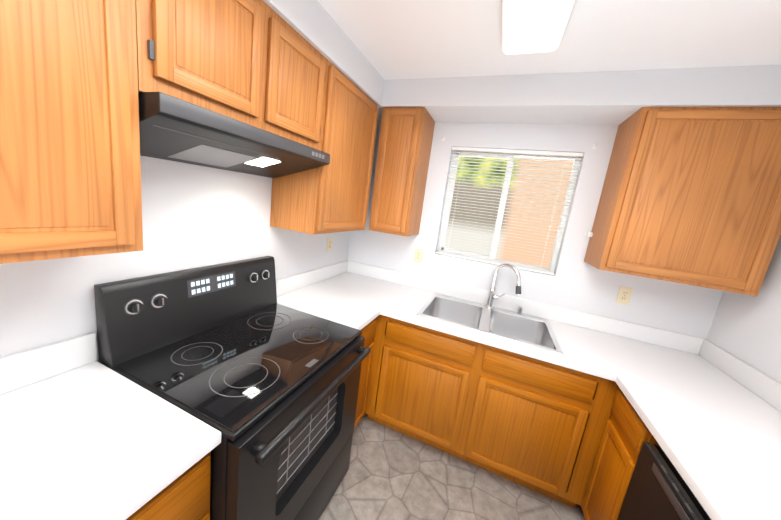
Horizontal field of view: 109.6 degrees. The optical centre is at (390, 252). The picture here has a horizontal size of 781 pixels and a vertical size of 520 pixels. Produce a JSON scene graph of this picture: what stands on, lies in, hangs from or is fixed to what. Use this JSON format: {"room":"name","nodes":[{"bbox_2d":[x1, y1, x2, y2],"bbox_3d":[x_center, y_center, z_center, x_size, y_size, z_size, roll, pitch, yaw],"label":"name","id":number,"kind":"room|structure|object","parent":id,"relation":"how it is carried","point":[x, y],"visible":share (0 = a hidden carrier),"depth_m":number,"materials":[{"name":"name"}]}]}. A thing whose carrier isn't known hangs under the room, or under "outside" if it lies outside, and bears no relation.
{"room":"kitchen","nodes":[
{"label":"kitchen","id":0,"kind":"room"},
{"bbox_2d":[0,155,349,361],"bbox_3d":[-1.192,0.119,0.673,0.120,2.420,4.343,11,11,20],"label":"wall","id":1,"kind":"structure","parent":0,"point":[195,216],"depth_m":1.12,"materials":[{"name":"white paint"}]},
{"bbox_2d":[0,0,142,263],"bbox_3d":[-0.992,-0.398,0.274,0.332,0.880,1.076,11,11,20],"label":"upper cabinet","id":2,"kind":"object","parent":1,"relation":"attached to","point":[70,175],"visible":1,"depth_m":0.61,"materials":[{"name":"brown wood"}]},
{"bbox_2d":[135,0,326,149],"bbox_3d":[-0.622,-0.717,1.095,0.332,0.450,0.782,11,11,20],"label":"upper cabinet","id":3,"kind":"object","parent":1,"relation":"attached to","point":[261,64],"visible":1,"depth_m":0.93,"materials":[{"name":"brown wood"}]},
{"bbox_2d":[138,92,329,177],"bbox_3d":[-0.634,-0.418,1.137,0.386,0.150,0.768,11,11,20],"label":"range hood","id":4,"kind":"object","parent":3,"relation":"attached to","point":[171,128],"visible":0.88,"depth_m":0.97,"materials":[{"name":"black metal"}]},
{"bbox_2d":[270,60,378,234],"bbox_3d":[-0.390,-0.590,1.781,0.332,0.880,0.622,11,11,20],"label":"upper cabinet","id":5,"kind":"object","parent":1,"relation":"attached to","point":[332,196],"visible":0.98,"depth_m":1.58,"materials":[{"name":"brown wood"}]},
{"bbox_2d":[326,237,332,251],"bbox_3d":[-0.496,-0.063,2.249,0.008,0.114,0.070,11,11,20],"label":"outlet","id":6,"kind":"object","parent":1,"relation":"attached to","point":[329,244],"visible":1,"depth_m":2.24,"materials":[{"name":"beige plastic"}]},
{"bbox_2d":[318,413,584,519],"bbox_3d":[-0.120,1.591,0.433,2.791,0.100,4.343,11,11,20],"label":"floor","id":7,"kind":"structure","parent":0,"point":[391,474],"depth_m":1.61,"materials":[{"name":"stone"}]},
{"bbox_2d":[126,451,210,519],"bbox_3d":[-0.949,0.941,0.675,0.616,0.876,0.624,11,11,20],"label":"base cabinet","id":8,"kind":"object","parent":7,"relation":"on","point":[185,495],"visible":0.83,"depth_m":0.70,"materials":[{"name":"brown wood"}]},
{"bbox_2d":[0,332,220,519],"bbox_3d":[-1.115,0.520,-0.018,0.637,0.145,1.930,11,11,20],"label":"countertop","id":9,"kind":"structure","parent":8,"relation":"on","point":[85,434],"depth_m":0.71,"materials":[{"name":"white laminate"}]},
{"bbox_2d":[94,256,370,519],"bbox_3d":[-0.603,0.716,1.270,0.744,1.195,0.770,11,11,20],"label":"range","id":10,"kind":"object","parent":7,"relation":"on","point":[250,369],"visible":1,"depth_m":1.08,"materials":[{"name":"black metal"}]},
{"bbox_2d":[354,317,376,428],"bbox_3d":[-0.369,0.755,2.126,0.616,0.876,0.961,11,11,20],"label":"base cabinet","id":11,"kind":"object","parent":7,"relation":"on","point":[368,331],"visible":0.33,"depth_m":1.81,"materials":[{"name":"brown wood"}]},
{"bbox_2d":[276,272,387,329],"bbox_3d":[-0.413,0.295,1.737,0.637,0.145,0.322,11,11,20],"label":"countertop","id":12,"kind":"structure","parent":11,"relation":"on","point":[343,302],"depth_m":1.83,"materials":[{"name":"white laminate"}]},
{"bbox_2d":[307,260,411,315],"bbox_3d":[-0.232,0.238,2.190,0.637,0.145,0.480,11,11,20],"label":"countertop","id":13,"kind":"structure","parent":11,"relation":"on","point":[397,285],"depth_m":2.37,"materials":[{"name":"white laminate"}]},
{"bbox_2d":[366,315,489,460],"bbox_3d":[0.286,0.851,2.063,0.701,0.876,0.616,11,11,20],"label":"base cabinet","id":14,"kind":"object","parent":7,"relation":"on","point":[425,383],"depth_m":1.76,"materials":[{"name":"brown wood"}]},
{"bbox_2d":[466,346,618,507],"bbox_3d":[0.881,0.968,1.840,0.695,0.876,0.616,11,11,20],"label":"base cabinet","id":15,"kind":"object","parent":7,"relation":"on","point":[534,424],"depth_m":1.53,"materials":[{"name":"brown wood"}]},
{"bbox_2d":[581,387,659,519],"bbox_3d":[1.308,1.135,1.213,0.616,0.876,0.344,11,11,20],"label":"base cabinet","id":16,"kind":"object","parent":7,"relation":"on","point":[626,433],"visible":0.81,"depth_m":1.24,"materials":[{"name":"brown wood"}]},
{"bbox_2d":[576,311,780,519],"bbox_3d":[1.083,0.723,0.425,0.637,0.145,3.021,11,11,20],"label":"countertop","id":17,"kind":"structure","parent":16,"relation":"on","point":[714,415],"depth_m":1.17,"materials":[{"name":"white laminate"}]},
{"bbox_2d":[617,441,710,519],"bbox_3d":[1.128,1.192,0.776,0.624,0.874,0.600,11,11,20],"label":"dishwasher","id":18,"kind":"object","parent":7,"relation":"on","point":[658,488],"visible":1,"depth_m":0.98,"materials":[{"name":"black metal"}]},
{"bbox_2d":[416,293,563,354],"bbox_3d":[0.633,0.530,1.884,0.830,0.190,0.540,11,11,20],"label":"sink","id":19,"kind":"object","parent":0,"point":[529,330],"visible":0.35,"depth_m":1.99,"materials":[{"name":"silver metal"}]},
{"bbox_2d":[485,263,522,314],"bbox_3d":[0.834,0.260,1.961,0.260,0.360,0.166,11,11,20],"label":"faucet","id":20,"kind":"object","parent":19,"relation":"on","point":[492,296],"visible":1,"depth_m":2.00,"materials":[{"name":"silver metal"}]},
{"bbox_2d":[347,121,722,338],"bbox_3d":[0.816,0.112,2.159,2.551,2.420,0.120,11,11,20],"label":"wall","id":21,"kind":"structure","parent":0,"point":[576,282],"depth_m":1.92,"materials":[{"name":"white paint"}]},
{"bbox_2d":[369,107,434,236],"bbox_3d":[0.086,-0.589,2.114,0.310,0.880,0.332,11,11,20],"label":"upper cabinet","id":22,"kind":"object","parent":21,"relation":"attached to","point":[404,149],"visible":1,"depth_m":1.97,"materials":[{"name":"brown wood"}]},
{"bbox_2d":[414,248,423,262],"bbox_3d":[0.236,0.028,2.310,0.070,0.114,0.008,11,11,20],"label":"electrical outlet","id":23,"kind":"object","parent":21,"relation":"attached to","point":[418,257],"visible":1,"depth_m":2.31,"materials":[{"name":"beige plastic"}]},
{"bbox_2d":[436,147,583,274],"bbox_3d":[0.842,-0.329,2.089,0.875,0.846,0.096,11,11,20],"label":"window unit","id":24,"kind":"structure","parent":21,"relation":"in","point":[510,155],"depth_m":2.04,"materials":[{"name":"white plastic"}]},
{"bbox_2d":[616,286,632,304],"bbox_3d":[1.544,0.287,1.821,0.070,0.114,0.008,11,11,20],"label":"electrical outlet","id":25,"kind":"object","parent":21,"relation":"attached to","point":[624,295],"visible":1,"depth_m":1.82,"materials":[{"name":"beige plastic"}]},
{"bbox_2d":[584,107,780,295],"bbox_3d":[1.621,-0.288,1.539,0.664,0.880,0.332,11,11,20],"label":"upper cabinet","id":26,"kind":"object","parent":21,"relation":"attached to","point":[690,196],"visible":1,"depth_m":1.40,"materials":[{"name":"brown wood"}]},
{"bbox_2d":[317,0,780,79],"bbox_3d":[0.197,-0.870,-0.009,2.791,0.100,4.343,11,11,20],"label":"ceiling","id":27,"kind":"structure","parent":0,"point":[402,39],"depth_m":1.24,"materials":[{"name":"white paint"}]},
{"bbox_2d":[263,0,780,124],"bbox_3d":[0.180,-0.738,0.015,2.550,0.169,4.102,11,11,20],"label":"soffit beam","id":28,"kind":"structure","parent":27,"relation":"attached to","point":[602,98],"depth_m":1.51,"materials":[{"name":"white paint"}]},
{"bbox_2d":[501,0,575,54],"bbox_3d":[0.425,-0.878,0.725,0.258,0.081,1.205,11,11,20],"label":"flush-mount light fixture","id":29,"kind":"object","parent":27,"relation":"attached to","point":[533,26],"visible":1,"depth_m":1.07,"materials":[{"name":"translucent white acrylic"},{"name":"glowing light emitter"}]},
{"bbox_2d":[707,235,780,382],"bbox_3d":[1.268,0.602,-0.249,0.120,2.420,4.343,11,11,20],"label":"wall","id":30,"kind":"structure","parent":0,"point":[746,328],"depth_m":1.41,"materials":[{"name":"white paint"}]},
{"label":"outside","id":31,"kind":"structure","parent":0,"visible":0},
{"bbox_2d":[445,156,573,267],"bbox_3d":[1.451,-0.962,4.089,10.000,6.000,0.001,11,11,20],"label":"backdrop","id":32,"kind":"structure","parent":31,"point":[523,258],"depth_m":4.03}
]}

